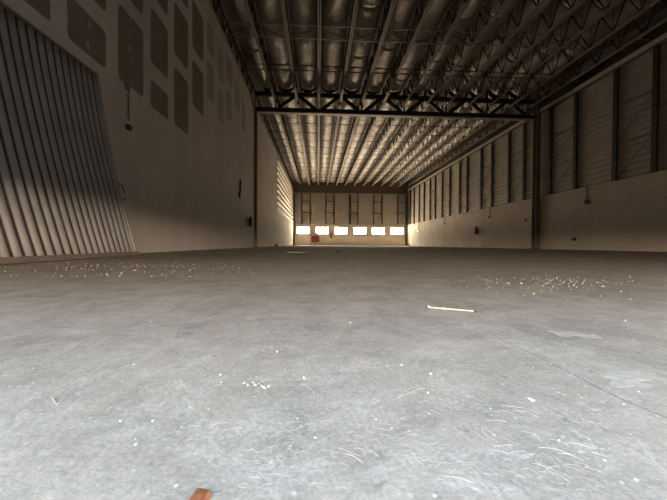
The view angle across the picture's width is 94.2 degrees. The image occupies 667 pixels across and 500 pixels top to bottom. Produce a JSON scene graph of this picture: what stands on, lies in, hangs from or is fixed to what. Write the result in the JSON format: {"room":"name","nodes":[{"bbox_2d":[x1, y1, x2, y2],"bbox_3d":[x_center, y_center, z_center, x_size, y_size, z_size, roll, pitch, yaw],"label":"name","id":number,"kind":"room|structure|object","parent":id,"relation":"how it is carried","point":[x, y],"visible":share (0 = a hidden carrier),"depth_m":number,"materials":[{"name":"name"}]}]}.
{"room":"empty warehouse","nodes":[
{"label":"empty warehouse","id":0,"kind":"room"},
{"bbox_2d":[1,0,293,252],"bbox_3d":[-4.752,-4.741,21.417,0.570,9.150,44.300,0,1,-3],"label":"wall","id":1,"kind":"structure","parent":0,"point":[184,158],"depth_m":7.67,"materials":[{"name":"paint"}]},
{"bbox_2d":[125,83,131,130],"bbox_3d":[-3.726,-2.576,5.639,0.070,0.815,0.115,0,1,-3],"label":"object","id":2,"kind":"object","parent":1,"relation":"attached to","point":[128,127],"visible":1,"depth_m":5.63,"materials":[{"name":"brown metal"}]},
{"bbox_2d":[207,0,254,104],"bbox_3d":[-3.940,-7.687,8.173,0.235,0.085,17.460,0,1,-3],"label":"trim","id":3,"kind":"structure","parent":1,"relation":"attached to","point":[207,0],"depth_m":11.82,"materials":[{"name":"metal"}]},
{"bbox_2d":[259,114,293,189],"bbox_3d":[-5.038,-8.037,30.183,0.235,0.085,26.060,0,1,-3],"label":"trim","id":4,"kind":"structure","parent":1,"relation":"attached to","point":[259,114],"depth_m":24.38,"materials":[{"name":"metal"}]},
{"bbox_2d":[0,245,666,499],"bbox_3d":[3.517,0.032,21.881,16.690,0.301,44.250,0,1,-3],"label":"floor","id":5,"kind":"structure","parent":0,"point":[78,447],"depth_m":0.48,"materials":[{"name":"concrete"}]},
{"bbox_2d":[0,0,138,263],"bbox_3d":[-3.176,-1.278,3.279,0.861,2.790,3.412,0,1,-3],"label":"corrugated panel","id":6,"kind":"object","parent":5,"relation":"on","point":[61,198],"visible":1,"depth_m":3.66,"materials":[{"name":"metal"}]},
{"bbox_2d":[189,488,210,499],"bbox_3d":[-0.103,0.192,0.239,0.014,0.006,0.013,1,1,10],"label":"fragment","id":7,"kind":"object","parent":5,"relation":"on","point":[200,493],"visible":1,"depth_m":0.24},
{"bbox_2d":[254,112,257,246],"bbox_3d":[-4.247,-3.795,17.102,0.160,7.400,0.320,0,1,-3],"label":"steel column","id":8,"kind":"structure","parent":5,"relation":"on","point":[256,114],"depth_m":16.99,"materials":[{"name":"brown paint"}]},
{"bbox_2d":[255,85,534,120],"bbox_3d":[3.623,-8.264,17.423,15.820,1.630,0.280,0,1,-3],"label":"truss","id":9,"kind":"object","parent":8,"relation":"on","point":[440,114],"visible":0.8,"depth_m":17.35,"materials":[{"name":"metal"}]},
{"bbox_2d":[243,0,276,99],"bbox_3d":[-2.764,-8.483,8.289,0.130,1.028,17.560,0,1,-3],"label":"joist","id":10,"kind":"object","parent":9,"relation":"on","point":[271,78],"visible":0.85,"depth_m":12.68,"materials":[{"name":"grey metal"}]},
{"bbox_2d":[274,85,301,184],"bbox_3d":[-3.854,-8.830,30.159,0.130,1.028,26.160,0,1,-3],"label":"joist","id":11,"kind":"object","parent":9,"relation":"on","point":[286,130],"visible":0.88,"depth_m":23.95,"materials":[{"name":"grey metal"}]},
{"bbox_2d":[280,0,297,100],"bbox_3d":[-1.567,-8.476,8.349,0.130,1.028,17.560,0,1,-3],"label":"joist","id":12,"kind":"object","parent":9,"relation":"on","point":[285,13],"visible":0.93,"depth_m":12.65,"materials":[{"name":"grey metal"}]},
{"bbox_2d":[296,84,309,184],"bbox_3d":[-2.658,-8.823,30.219,0.130,1.028,26.160,0,1,-3],"label":"joist","id":13,"kind":"object","parent":9,"relation":"on","point":[298,104],"visible":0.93,"depth_m":23.90,"materials":[{"name":"grey metal"}]},
{"bbox_2d":[317,0,320,101],"bbox_3d":[-0.371,-8.469,8.409,0.130,1.028,17.560,0,1,-3],"label":"joist","id":14,"kind":"object","parent":9,"relation":"on","point":[318,1],"visible":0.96,"depth_m":12.03,"materials":[{"name":"grey metal"}]},
{"bbox_2d":[318,102,319,184],"bbox_3d":[-1.461,-8.816,30.279,0.130,1.028,26.160,0,1,-3],"label":"joist","id":15,"kind":"object","parent":9,"relation":"on","point":[319,102],"visible":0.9,"depth_m":22.86,"materials":[{"name":"grey metal"}]},
{"bbox_2d":[327,87,340,184],"bbox_3d":[-0.265,-8.809,30.339,0.130,1.028,26.160,0,1,-3],"label":"joist","id":16,"kind":"object","parent":9,"relation":"on","point":[338,106],"visible":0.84,"depth_m":23.61,"materials":[{"name":"grey metal"}]},
{"bbox_2d":[335,87,360,184],"bbox_3d":[0.932,-8.802,30.398,0.130,1.028,26.160,0,1,-3],"label":"joist","id":17,"kind":"object","parent":9,"relation":"on","point":[353,121],"visible":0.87,"depth_m":24.72,"materials":[{"name":"grey metal"}]},
{"bbox_2d":[339,0,358,101],"bbox_3d":[0.826,-8.462,8.469,0.130,1.028,17.560,0,1,-3],"label":"joist","id":18,"kind":"object","parent":9,"relation":"on","point":[351,18],"visible":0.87,"depth_m":12.58,"materials":[{"name":"grey metal"}]},
{"bbox_2d":[344,88,382,184],"bbox_3d":[2.128,-8.795,30.458,0.130,1.028,26.160,0,1,-3],"label":"joist","id":19,"kind":"object","parent":9,"relation":"on","point":[355,158],"visible":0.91,"depth_m":24.43,"materials":[{"name":"grey metal"}]},
{"bbox_2d":[352,88,403,184],"bbox_3d":[3.325,-8.788,30.518,0.130,1.028,26.160,0,1,-3],"label":"joist","id":20,"kind":"object","parent":9,"relation":"on","point":[402,90],"visible":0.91,"depth_m":25.37,"materials":[{"name":"grey metal"}]},
{"bbox_2d":[361,0,395,102],"bbox_3d":[2.022,-8.455,8.528,0.130,1.028,17.560,0,1,-3],"label":"joist","id":21,"kind":"object","parent":9,"relation":"on","point":[371,60],"visible":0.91,"depth_m":12.68,"materials":[{"name":"grey metal"}]},
{"bbox_2d":[361,89,424,185],"bbox_3d":[4.521,-8.781,30.578,0.130,1.028,26.160,0,1,-3],"label":"joist","id":22,"kind":"object","parent":9,"relation":"on","point":[373,166],"visible":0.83,"depth_m":25.46,"materials":[{"name":"grey metal"}]},
{"bbox_2d":[370,90,444,185],"bbox_3d":[5.718,-8.774,30.637,0.130,1.028,26.160,0,1,-3],"label":"joist","id":23,"kind":"object","parent":9,"relation":"on","point":[443,92],"visible":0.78,"depth_m":24.60,"materials":[{"name":"grey metal"}]},
{"bbox_2d":[382,0,433,102],"bbox_3d":[3.219,-8.448,8.588,0.130,1.028,17.560,0,1,-3],"label":"joist","id":24,"kind":"object","parent":9,"relation":"on","point":[421,18],"visible":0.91,"depth_m":12.68,"materials":[{"name":"grey metal"}]},
{"bbox_2d":[378,91,465,185],"bbox_3d":[6.914,-8.767,30.697,0.130,1.028,26.160,0,1,-3],"label":"joist","id":25,"kind":"object","parent":9,"relation":"on","point":[462,106],"visible":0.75,"depth_m":24.67,"materials":[{"name":"grey metal"}]},
{"bbox_2d":[403,0,471,103],"bbox_3d":[4.415,-8.441,8.648,0.130,1.028,17.560,0,1,-3],"label":"joist","id":26,"kind":"object","parent":9,"relation":"on","point":[454,21],"visible":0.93,"depth_m":12.81,"materials":[{"name":"grey metal"}]},
{"bbox_2d":[389,93,485,185],"bbox_3d":[8.111,-8.760,30.757,0.130,1.028,26.160,0,1,-3],"label":"joist","id":27,"kind":"object","parent":9,"relation":"on","point":[482,107],"visible":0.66,"depth_m":25.16,"materials":[{"name":"grey metal"}]},
{"bbox_2d":[396,94,506,185],"bbox_3d":[9.307,-8.753,30.817,0.130,1.028,26.160,0,1,-3],"label":"joist","id":28,"kind":"object","parent":9,"relation":"on","point":[502,110],"visible":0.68,"depth_m":25.40,"materials":[{"name":"grey metal"}]},
{"bbox_2d":[424,0,508,104],"bbox_3d":[5.612,-8.434,8.708,0.130,1.028,17.560,0,1,-3],"label":"joist","id":29,"kind":"object","parent":9,"relation":"on","point":[503,3],"visible":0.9,"depth_m":12.79,"materials":[{"name":"grey metal"}]},
{"bbox_2d":[407,96,526,185],"bbox_3d":[10.504,-8.746,30.877,0.130,1.028,26.160,0,1,-3],"label":"joist","id":30,"kind":"object","parent":9,"relation":"on","point":[502,121],"visible":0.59,"depth_m":25.64,"materials":[{"name":"grey metal"}]},
{"bbox_2d":[445,0,546,104],"bbox_3d":[6.808,-8.427,8.767,0.130,1.028,17.560,0,1,-3],"label":"joist","id":31,"kind":"object","parent":9,"relation":"on","point":[539,4],"visible":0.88,"depth_m":12.61,"materials":[{"name":"grey metal"}]},
{"bbox_2d":[466,0,584,105],"bbox_3d":[8.005,-8.420,8.827,0.130,1.028,17.560,0,1,-3],"label":"joist","id":32,"kind":"object","parent":9,"relation":"on","point":[574,6],"visible":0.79,"depth_m":12.67,"materials":[{"name":"grey metal"}]},
{"bbox_2d":[488,0,622,106],"bbox_3d":[9.201,-8.413,8.887,0.130,1.028,17.560,0,1,-3],"label":"joist","id":33,"kind":"object","parent":9,"relation":"on","point":[607,9],"visible":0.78,"depth_m":12.56,"materials":[{"name":"grey metal"}]},
{"bbox_2d":[508,0,660,106],"bbox_3d":[10.398,-8.406,8.947,0.130,1.028,17.560,0,1,-3],"label":"joist","id":34,"kind":"object","parent":9,"relation":"on","point":[641,10],"visible":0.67,"depth_m":12.41,"materials":[{"name":"grey metal"}]},
{"bbox_2d":[529,0,666,107],"bbox_3d":[11.594,-8.399,9.007,0.130,1.028,17.560,0,1,-3],"label":"joist","id":35,"kind":"object","parent":9,"relation":"on","point":[619,48],"visible":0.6,"depth_m":13.03,"materials":[{"name":"grey metal"}]},
{"bbox_2d":[293,193,294,244],"bbox_3d":[-5.485,-4.158,43.135,0.280,7.300,0.230,0,1,-3],"label":"end column","id":36,"kind":"structure","parent":5,"relation":"on","point":[293,193],"depth_m":43.05,"materials":[{"name":"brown metal"}]},
{"bbox_2d":[311,236,319,244],"bbox_3d":[-2.538,-1.136,43.309,1.160,1.290,0.308,0,1,-3],"label":"cabinet","id":37,"kind":"object","parent":5,"relation":"on","point":[315,239],"visible":0.94,"depth_m":43.18,"materials":[{"name":"metal"}]},
{"bbox_2d":[20,259,638,294],"bbox_3d":[-0.536,0.153,2.606,5.024,0.005,2.326,1,1,15],"label":"rubble","id":38,"kind":"object","parent":5,"relation":"on","point":[261,259],"visible":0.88,"depth_m":1.88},
{"bbox_2d":[176,343,609,498],"bbox_3d":[0.129,0.193,0.433,0.815,0.001,0.371,0,1,-3],"label":"debris","id":39,"kind":"object","parent":5,"relation":"on","point":[590,343],"visible":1,"depth_m":0.30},
{"bbox_2d":[405,194,407,245],"bbox_3d":[10.355,-4.065,43.926,0.300,7.300,0.230,0,1,-3],"label":"end column","id":40,"kind":"structure","parent":5,"relation":"on","point":[406,221],"depth_m":43.85,"materials":[{"name":"brown metal"}]},
{"bbox_2d":[294,180,407,194],"bbox_3d":[2.491,-8.601,43.437,16.090,1.680,0.280,0,1,-3],"label":"girder","id":41,"kind":"object","parent":40,"relation":"on","point":[340,188],"visible":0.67,"depth_m":43.42,"materials":[{"name":"brown metal"}]},
{"bbox_2d":[427,305,476,311],"bbox_3d":[0.361,0.182,0.946,0.142,0.010,0.007,1,1,24],"label":"stick","id":42,"kind":"object","parent":5,"relation":"on","point":[443,308],"visible":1,"depth_m":0.95,"materials":[{"name":"white paint"}]},
{"bbox_2d":[529,94,541,248],"bbox_3d":[11.658,-4.402,17.885,0.380,8.800,0.400,0,1,-3],"label":"steel column","id":43,"kind":"structure","parent":5,"relation":"on","point":[536,167],"depth_m":17.77,"materials":[{"name":"metal"}]},
{"bbox_2d":[548,331,601,338],"bbox_3d":[0.543,0.192,0.699,0.097,0.001,0.055,1,1,10],"label":"plaster spill","id":44,"kind":"object","parent":5,"relation":"on","point":[559,333],"visible":1,"depth_m":0.70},
{"bbox_2d":[600,373,652,387],"bbox_3d":[0.439,0.195,0.462,0.087,0.001,0.049,0,1,-3],"label":"plaster spill","id":45,"kind":"object","parent":5,"relation":"on","point":[618,380],"visible":1,"depth_m":0.46,"materials":[{"name":"paint"}]},
{"bbox_2d":[292,181,408,245],"bbox_3d":[2.328,-5.041,43.771,16.940,9.150,0.250,0,1,-3],"label":"wall","id":46,"kind":"structure","parent":0,"point":[365,216],"depth_m":43.74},
{"bbox_2d":[325,193,326,223],"bbox_3d":[-1.059,-5.635,43.500,0.160,4.300,0.105,0,1,-3],"label":"stud","id":47,"kind":"object","parent":46,"relation":"attached to","point":[325,193],"visible":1,"depth_m":43.44,"materials":[{"name":"brown metal"}]},
{"bbox_2d":[349,193,350,223],"bbox_3d":[2.315,-5.612,43.501,0.320,4.300,0.230,0,1,-3],"label":"end column","id":48,"kind":"structure","parent":46,"relation":"attached to","point":[349,193],"depth_m":43.41,"materials":[{"name":"metal"}]},
{"bbox_2d":[217,0,666,181],"bbox_3d":[3.453,-9.242,21.755,16.940,0.150,44.300,0,1,-3],"label":"ceiling","id":49,"kind":"structure","parent":0,"point":[230,8],"depth_m":15.84,"materials":[{"name":"metal"}]},
{"bbox_2d":[209,0,254,99],"bbox_3d":[-3.956,-8.490,8.229,0.130,1.028,17.560,0,1,-3],"label":"joist","id":50,"kind":"object","parent":49,"relation":"attached to","point":[220,2],"visible":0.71,"depth_m":12.98,"materials":[{"name":"grey metal"}]},
{"bbox_2d":[232,0,272,88],"bbox_3d":[-3.188,-8.741,8.264,0.614,0.482,17.440,0,1,-3],"label":"blanket","id":51,"kind":"object","parent":49,"relation":"hanging from","point":[239,4],"visible":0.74,"depth_m":12.83,"materials":[{"name":"metal"}]},
{"bbox_2d":[252,84,292,184],"bbox_3d":[-5.047,-8.837,30.100,0.130,1.028,26.160,0,1,-3],"label":"joist","id":52,"kind":"object","parent":49,"relation":"attached to","point":[259,101],"visible":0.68,"depth_m":23.59,"materials":[{"name":"grey metal"}]},
{"bbox_2d":[257,0,294,88],"bbox_3d":[-2.164,-8.740,8.315,0.958,0.471,17.440,0,1,-3],"label":"blanket","id":53,"kind":"object","parent":49,"relation":"hanging from","point":[270,11],"visible":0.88,"depth_m":12.85,"materials":[{"name":"metal"}]},
{"bbox_2d":[263,87,299,181],"bbox_3d":[-4.251,-9.081,29.565,0.614,0.478,24.900,0,1,-3],"label":"blanket","id":54,"kind":"object","parent":49,"relation":"hanging from","point":[271,101],"visible":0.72,"depth_m":23.61,"materials":[{"name":"metal"}]},
{"bbox_2d":[279,89,307,181],"bbox_3d":[-3.226,-9.072,29.616,0.958,0.484,24.900,0,1,-3],"label":"blanket","id":55,"kind":"object","parent":49,"relation":"hanging from","point":[292,120],"visible":0.8,"depth_m":24.33,"materials":[{"name":"metal"}]},
{"bbox_2d":[290,0,316,89],"bbox_3d":[-0.967,-8.732,8.375,0.958,0.472,17.440,0,1,-3],"label":"blanket","id":56,"kind":"object","parent":49,"relation":"hanging from","point":[303,12],"visible":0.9,"depth_m":12.88,"materials":[{"name":"metal"}]},
{"bbox_2d":[300,86,317,181],"bbox_3d":[-2.030,-9.070,29.676,0.958,0.473,24.900,0,1,-3],"label":"blanket","id":57,"kind":"object","parent":49,"relation":"hanging from","point":[311,145],"visible":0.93,"depth_m":24.69,"materials":[{"name":"metal"}]},
{"bbox_2d":[319,87,337,181],"bbox_3d":[-0.833,-9.057,29.735,0.958,0.486,24.900,0,1,-3],"label":"blanket","id":58,"kind":"object","parent":49,"relation":"hanging from","point":[326,128],"visible":0.77,"depth_m":24.29,"materials":[{"name":"metal"}]},
{"bbox_2d":[321,0,348,90],"bbox_3d":[0.229,-8.724,8.435,0.958,0.475,17.440,0,1,-3],"label":"blanket","id":59,"kind":"object","parent":49,"relation":"hanging from","point":[335,12],"visible":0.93,"depth_m":12.92,"materials":[{"name":"metal"}]},
{"bbox_2d":[329,90,358,181],"bbox_3d":[0.363,-9.053,29.795,0.958,0.480,24.900,0,1,-3],"label":"blanket","id":60,"kind":"object","parent":49,"relation":"hanging from","point":[340,138],"visible":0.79,"depth_m":24.50,"materials":[{"name":"metal"}]},
{"bbox_2d":[338,88,378,182],"bbox_3d":[1.560,-9.043,29.855,0.958,0.484,24.900,0,1,-3],"label":"blanket","id":61,"kind":"object","parent":49,"relation":"hanging from","point":[361,120],"visible":0.68,"depth_m":24.66,"materials":[{"name":"metal"}]},
{"bbox_2d":[343,0,381,90],"bbox_3d":[1.426,-8.722,8.494,0.958,0.464,17.440,0,1,-3],"label":"blanket","id":62,"kind":"object","parent":49,"relation":"hanging from","point":[368,11],"visible":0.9,"depth_m":12.86,"materials":[{"name":"metal"}]},
{"bbox_2d":[346,89,400,182],"bbox_3d":[2.756,-9.043,29.915,0.958,0.471,24.900,0,1,-3],"label":"blanket","id":63,"kind":"object","parent":49,"relation":"hanging from","point":[380,120],"visible":0.66,"depth_m":24.55,"materials":[{"name":"metal"}]},
{"bbox_2d":[355,89,420,182],"bbox_3d":[3.953,-9.037,29.974,0.958,0.469,24.900,0,1,-3],"label":"blanket","id":64,"kind":"object","parent":49,"relation":"hanging from","point":[409,104],"visible":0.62,"depth_m":24.42,"materials":[{"name":"metal"}]},
{"bbox_2d":[364,0,415,91],"bbox_3d":[2.622,-8.705,8.554,0.958,0.485,17.440,0,1,-3],"label":"blanket","id":65,"kind":"object","parent":49,"relation":"hanging from","point":[402,10],"visible":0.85,"depth_m":12.80,"materials":[{"name":"metal"}]},
{"bbox_2d":[364,91,441,182],"bbox_3d":[5.149,-9.021,30.035,0.958,0.488,24.900,0,1,-3],"label":"blanket","id":66,"kind":"object","parent":49,"relation":"hanging from","point":[427,107],"visible":0.53,"depth_m":24.29,"materials":[{"name":"metal"}]},
{"bbox_2d":[373,90,461,182],"bbox_3d":[6.346,-9.017,30.094,0.958,0.482,24.900,0,1,-3],"label":"blanket","id":67,"kind":"object","parent":49,"relation":"hanging from","point":[451,103],"visible":0.58,"depth_m":24.54,"materials":[{"name":"metal"}]},
{"bbox_2d":[387,0,449,91],"bbox_3d":[3.819,-8.696,8.614,0.958,0.489,17.440,0,1,-3],"label":"blanket","id":68,"kind":"object","parent":49,"relation":"hanging from","point":[438,7],"visible":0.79,"depth_m":12.76,"materials":[{"name":"metal"}]},
{"bbox_2d":[381,91,482,182],"bbox_3d":[7.542,-9.007,30.154,0.958,0.487,24.900,0,1,-3],"label":"blanket","id":69,"kind":"object","parent":49,"relation":"hanging from","point":[466,107],"visible":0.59,"depth_m":24.94,"materials":[{"name":"metal"}]},
{"bbox_2d":[407,0,483,92],"bbox_3d":[5.015,-8.698,8.674,0.958,0.470,17.440,0,1,-3],"label":"blanket","id":70,"kind":"object","parent":49,"relation":"hanging from","point":[474,5],"visible":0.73,"depth_m":12.77,"materials":[{"name":"metal"}]},
{"bbox_2d":[390,94,501,182],"bbox_3d":[8.739,-8.999,30.214,0.958,0.489,24.900,0,1,-3],"label":"blanket","id":71,"kind":"object","parent":49,"relation":"hanging from","point":[463,123],"visible":0.38,"depth_m":24.56,"materials":[{"name":"metal"}]},
{"bbox_2d":[398,95,521,183],"bbox_3d":[9.935,-8.997,30.274,0.958,0.480,24.900,0,1,-3],"label":"blanket","id":72,"kind":"object","parent":49,"relation":"hanging from","point":[506,106],"visible":0.35,"depth_m":24.60,"materials":[{"name":"metal"}]},
{"bbox_2d":[429,0,517,93],"bbox_3d":[6.212,-8.690,8.733,0.958,0.473,17.440,0,1,-3],"label":"blanket","id":73,"kind":"object","parent":49,"relation":"hanging from","point":[495,5],"visible":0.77,"depth_m":12.73,"materials":[{"name":"metal"}]},
{"bbox_2d":[449,0,552,94],"bbox_3d":[7.408,-8.685,8.793,0.958,0.469,17.440,0,1,-3],"label":"blanket","id":74,"kind":"object","parent":49,"relation":"hanging from","point":[529,7],"visible":0.66,"depth_m":12.90,"materials":[{"name":"metal"}]},
{"bbox_2d":[470,0,587,94],"bbox_3d":[8.605,-8.679,8.853,0.958,0.467,17.440,0,1,-3],"label":"blanket","id":75,"kind":"object","parent":49,"relation":"hanging from","point":[563,8],"visible":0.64,"depth_m":12.78,"materials":[{"name":"metal"}]},
{"bbox_2d":[491,0,616,95],"bbox_3d":[9.801,-8.668,8.913,0.958,0.476,17.440,0,1,-3],"label":"blanket","id":76,"kind":"object","parent":49,"relation":"hanging from","point":[596,9],"visible":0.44,"depth_m":12.84,"materials":[{"name":"metal"}]},
{"bbox_2d":[511,0,654,95],"bbox_3d":[10.998,-8.660,8.973,0.958,0.476,17.440,0,1,-3],"label":"blanket","id":77,"kind":"object","parent":49,"relation":"hanging from","point":[628,11],"visible":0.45,"depth_m":12.84,"materials":[{"name":"metal"}]},
{"bbox_2d":[407,7,666,251],"bbox_3d":[11.757,-4.644,22.242,0.250,9.150,44.300,0,1,-3],"label":"wall","id":78,"kind":"structure","parent":0,"point":[629,212],"depth_m":15.17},
{"bbox_2d":[413,188,414,223],"bbox_3d":[10.723,-5.747,41.249,0.110,4.750,0.180,0,1,-3],"label":"stud","id":79,"kind":"object","parent":78,"relation":"attached to","point":[414,188],"visible":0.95,"depth_m":41.18,"materials":[{"name":"paint"}]},
{"bbox_2d":[418,185,419,222],"bbox_3d":[10.826,-5.714,39.202,0.110,4.750,0.180,0,1,-3],"label":"stud","id":80,"kind":"object","parent":78,"relation":"attached to","point":[419,185],"visible":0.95,"depth_m":39.14,"materials":[{"name":"paint"}]},
{"bbox_2d":[423,182,424,221],"bbox_3d":[10.918,-5.685,37.355,0.110,4.750,0.180,0,1,-3],"label":"stud","id":81,"kind":"object","parent":78,"relation":"attached to","point":[424,182],"visible":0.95,"depth_m":37.30,"materials":[{"name":"paint"}]},
{"bbox_2d":[429,178,430,219],"bbox_3d":[11.017,-5.653,35.358,0.110,4.750,0.180,0,1,-3],"label":"stud","id":82,"kind":"object","parent":78,"relation":"attached to","point":[430,178],"visible":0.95,"depth_m":35.30,"materials":[{"name":"paint"}]},
{"bbox_2d":[434,175,435,218],"bbox_3d":[11.095,-5.628,33.810,0.110,4.750,0.180,0,1,-3],"label":"stud","id":83,"kind":"object","parent":78,"relation":"attached to","point":[435,175],"visible":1,"depth_m":33.74,"materials":[{"name":"paint"}]},
{"bbox_2d":[441,171,442,217],"bbox_3d":[11.189,-5.598,31.912,0.110,4.750,0.180,0,1,-3],"label":"stud","id":84,"kind":"object","parent":78,"relation":"attached to","point":[442,171],"visible":1,"depth_m":31.85,"materials":[{"name":"paint"}]},
{"bbox_2d":[449,167,450,215],"bbox_3d":[11.281,-5.569,30.065,0.110,4.750,0.180,0,1,-3],"label":"stud","id":85,"kind":"object","parent":78,"relation":"attached to","point":[449,167],"visible":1,"depth_m":30.00,"materials":[{"name":"paint"}]},
{"bbox_2d":[458,161,460,213],"bbox_3d":[11.386,-5.536,27.968,0.110,4.750,0.180,0,1,-3],"label":"stud","id":86,"kind":"object","parent":78,"relation":"attached to","point":[459,200],"visible":1,"depth_m":27.89,"materials":[{"name":"paint"}]},
{"bbox_2d":[466,157,468,211],"bbox_3d":[11.456,-5.513,26.570,0.110,4.750,0.180,0,1,-3],"label":"stud","id":87,"kind":"object","parent":78,"relation":"attached to","point":[467,158],"visible":1,"depth_m":26.51,"materials":[{"name":"paint"}]},
{"bbox_2d":[407,107,532,190],"bbox_3d":[11.182,-8.322,30.867,0.280,0.730,25.600,0,1,-3],"label":"beam","id":88,"kind":"structure","parent":78,"relation":"attached to","point":[510,126],"depth_m":24.74,"materials":[{"name":"metal"}]},
{"bbox_2d":[281,157,433,160],"bbox_3d":[3.217,-8.349,28.867,16.150,0.030,0.030,0,1,-3],"label":"bridging line","id":89,"kind":"object","parent":88,"relation":"attached to","point":[281,157],"visible":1,"depth_m":28.87,"materials":[{"name":"metal"}]},
{"bbox_2d":[280,152,439,155],"bbox_3d":[3.299,-8.323,27.220,16.150,0.030,0.030,0,1,-3],"label":"bridging line","id":90,"kind":"object","parent":88,"relation":"attached to","point":[280,152],"visible":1,"depth_m":27.09,"materials":[{"name":"metal"}]},
{"bbox_2d":[284,162,445,165],"bbox_3d":[3.135,-8.375,30.515,16.150,0.030,0.030,0,1,-3],"label":"bridging line","id":91,"kind":"object","parent":88,"relation":"attached to","point":[284,162],"visible":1,"depth_m":30.41,"materials":[{"name":"metal"}]},
{"bbox_2d":[273,139,460,143],"bbox_3d":[3.464,-8.271,23.924,16.150,0.030,0.030,0,1,-3],"label":"bridging line","id":92,"kind":"object","parent":88,"relation":"attached to","point":[273,139],"visible":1,"depth_m":23.84,"materials":[{"name":"metal"}]},
{"bbox_2d":[277,146,469,150],"bbox_3d":[3.382,-8.297,25.572,16.150,0.030,0.030,0,1,-3],"label":"bridging line","id":93,"kind":"object","parent":88,"relation":"attached to","point":[277,146],"visible":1,"depth_m":25.56,"materials":[{"name":"metal"}]},
{"bbox_2d":[269,131,482,136],"bbox_3d":[3.546,-8.245,22.276,16.150,0.030,0.030,0,1,-3],"label":"bridging line","id":94,"kind":"object","parent":88,"relation":"attached to","point":[269,131],"visible":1,"depth_m":22.28,"materials":[{"name":"metal"}]},
{"bbox_2d":[265,122,505,128],"bbox_3d":[3.628,-8.218,20.629,16.150,0.030,0.030,0,1,-3],"label":"bridging line","id":95,"kind":"object","parent":88,"relation":"attached to","point":[265,122],"visible":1,"depth_m":20.60,"materials":[{"name":"metal"}]},
{"bbox_2d":[479,148,482,209],"bbox_3d":[11.569,-5.477,24.303,0.110,4.750,0.180,0,1,-3],"label":"stud","id":96,"kind":"object","parent":78,"relation":"attached to","point":[481,149],"visible":1,"depth_m":24.25,"materials":[{"name":"paint"}]},
{"bbox_2d":[490,142,493,206],"bbox_3d":[11.645,-5.453,22.785,0.110,4.750,0.180,0,1,-3],"label":"stud","id":97,"kind":"object","parent":78,"relation":"attached to","point":[492,143],"visible":1,"depth_m":22.73,"materials":[{"name":"paint"}]},
{"bbox_2d":[507,132,510,203],"bbox_3d":[11.746,-5.421,20.747,0.110,4.750,0.180,0,1,-3],"label":"stud","id":98,"kind":"object","parent":78,"relation":"attached to","point":[509,133],"visible":1,"depth_m":20.69,"materials":[{"name":"paint"}]},
{"bbox_2d":[522,123,526,199],"bbox_3d":[11.822,-5.397,19.230,0.110,4.750,0.180,0,1,-3],"label":"stud","id":99,"kind":"object","parent":78,"relation":"attached to","point":[524,124],"visible":1,"depth_m":19.17,"materials":[{"name":"paint"}]},
{"bbox_2d":[509,150,521,202],"bbox_3d":[11.774,-4.643,20.000,0.050,3.132,1.356,0,1,-3],"label":"diagonal brace","id":100,"kind":"object","parent":99,"relation":"attached to","point":[521,150],"visible":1,"depth_m":19.99,"materials":[{"name":"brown metal"}]},
{"bbox_2d":[547,107,552,194],"bbox_3d":[11.930,-5.362,17.052,0.110,4.750,0.180,0,1,-3],"label":"stud","id":101,"kind":"object","parent":78,"relation":"attached to","point":[550,139],"visible":1,"depth_m":16.99,"materials":[{"name":"paint"}]},
{"bbox_2d":[572,92,578,189],"bbox_3d":[12.014,-5.336,15.385,0.110,4.750,0.180,0,1,-3],"label":"stud","id":102,"kind":"object","parent":78,"relation":"attached to","point":[576,95],"visible":1,"depth_m":15.32,"materials":[{"name":"paint"}]},
{"bbox_2d":[551,127,572,192],"bbox_3d":[11.962,-4.583,16.230,0.050,3.133,1.506,0,1,-3],"label":"diagonal brace","id":103,"kind":"object","parent":102,"relation":"attached to","point":[570,127],"visible":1,"depth_m":16.23,"materials":[{"name":"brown metal"}]},
{"bbox_2d":[540,21,666,112],"bbox_3d":[12.276,-7.974,8.947,0.280,0.730,17.300,0,1,-3],"label":"beam","id":104,"kind":"structure","parent":78,"relation":"attached to","point":[658,36],"depth_m":13.44,"materials":[{"name":"metal"}]},
{"bbox_2d":[243,68,581,80],"bbox_3d":[3.917,-8.182,14.535,16.120,0.052,0.052,0,1,-3],"label":"pipe","id":105,"kind":"object","parent":104,"relation":"attached to","point":[243,68],"visible":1,"depth_m":14.50,"materials":[{"name":"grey metal"}]},
{"bbox_2d":[241,63,589,75],"bbox_3d":[3.937,-8.175,14.136,16.120,0.052,0.052,0,1,-3],"label":"pipe","id":106,"kind":"object","parent":104,"relation":"attached to","point":[241,63],"visible":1,"depth_m":14.09,"materials":[{"name":"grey metal"}]},
{"bbox_2d":[228,35,630,51],"bbox_3d":[4.048,-8.085,12.210,16.150,0.030,0.030,0,1,-3],"label":"bridging line","id":107,"kind":"object","parent":104,"relation":"attached to","point":[228,35],"visible":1,"depth_m":12.18,"materials":[{"name":"metal"}]},
{"bbox_2d":[222,21,649,39],"bbox_3d":[4.084,-8.073,11.491,16.150,0.030,0.030,0,1,-3],"label":"bridging line","id":108,"kind":"object","parent":104,"relation":"attached to","point":[222,21],"visible":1,"depth_m":11.44,"materials":[{"name":"metal"}]},
{"bbox_2d":[611,69,619,180],"bbox_3d":[12.117,-5.303,13.318,0.110,4.750,0.180,0,1,-3],"label":"stud","id":109,"kind":"object","parent":78,"relation":"attached to","point":[616,73],"visible":1,"depth_m":13.26,"materials":[{"name":"paint"}]},
{"bbox_2d":[650,45,660,172],"bbox_3d":[12.195,-5.278,11.740,0.110,4.750,0.180,0,1,-3],"label":"stud","id":110,"kind":"object","parent":78,"relation":"attached to","point":[657,49],"visible":1,"depth_m":11.69,"materials":[{"name":"paint"}]},
{"bbox_2d":[616,90,651,179],"bbox_3d":[12.146,-4.524,12.540,0.050,3.133,1.416,0,1,-3],"label":"diagonal brace","id":111,"kind":"object","parent":110,"relation":"attached to","point":[651,90],"visible":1,"depth_m":12.49,"materials":[{"name":"brown metal"}]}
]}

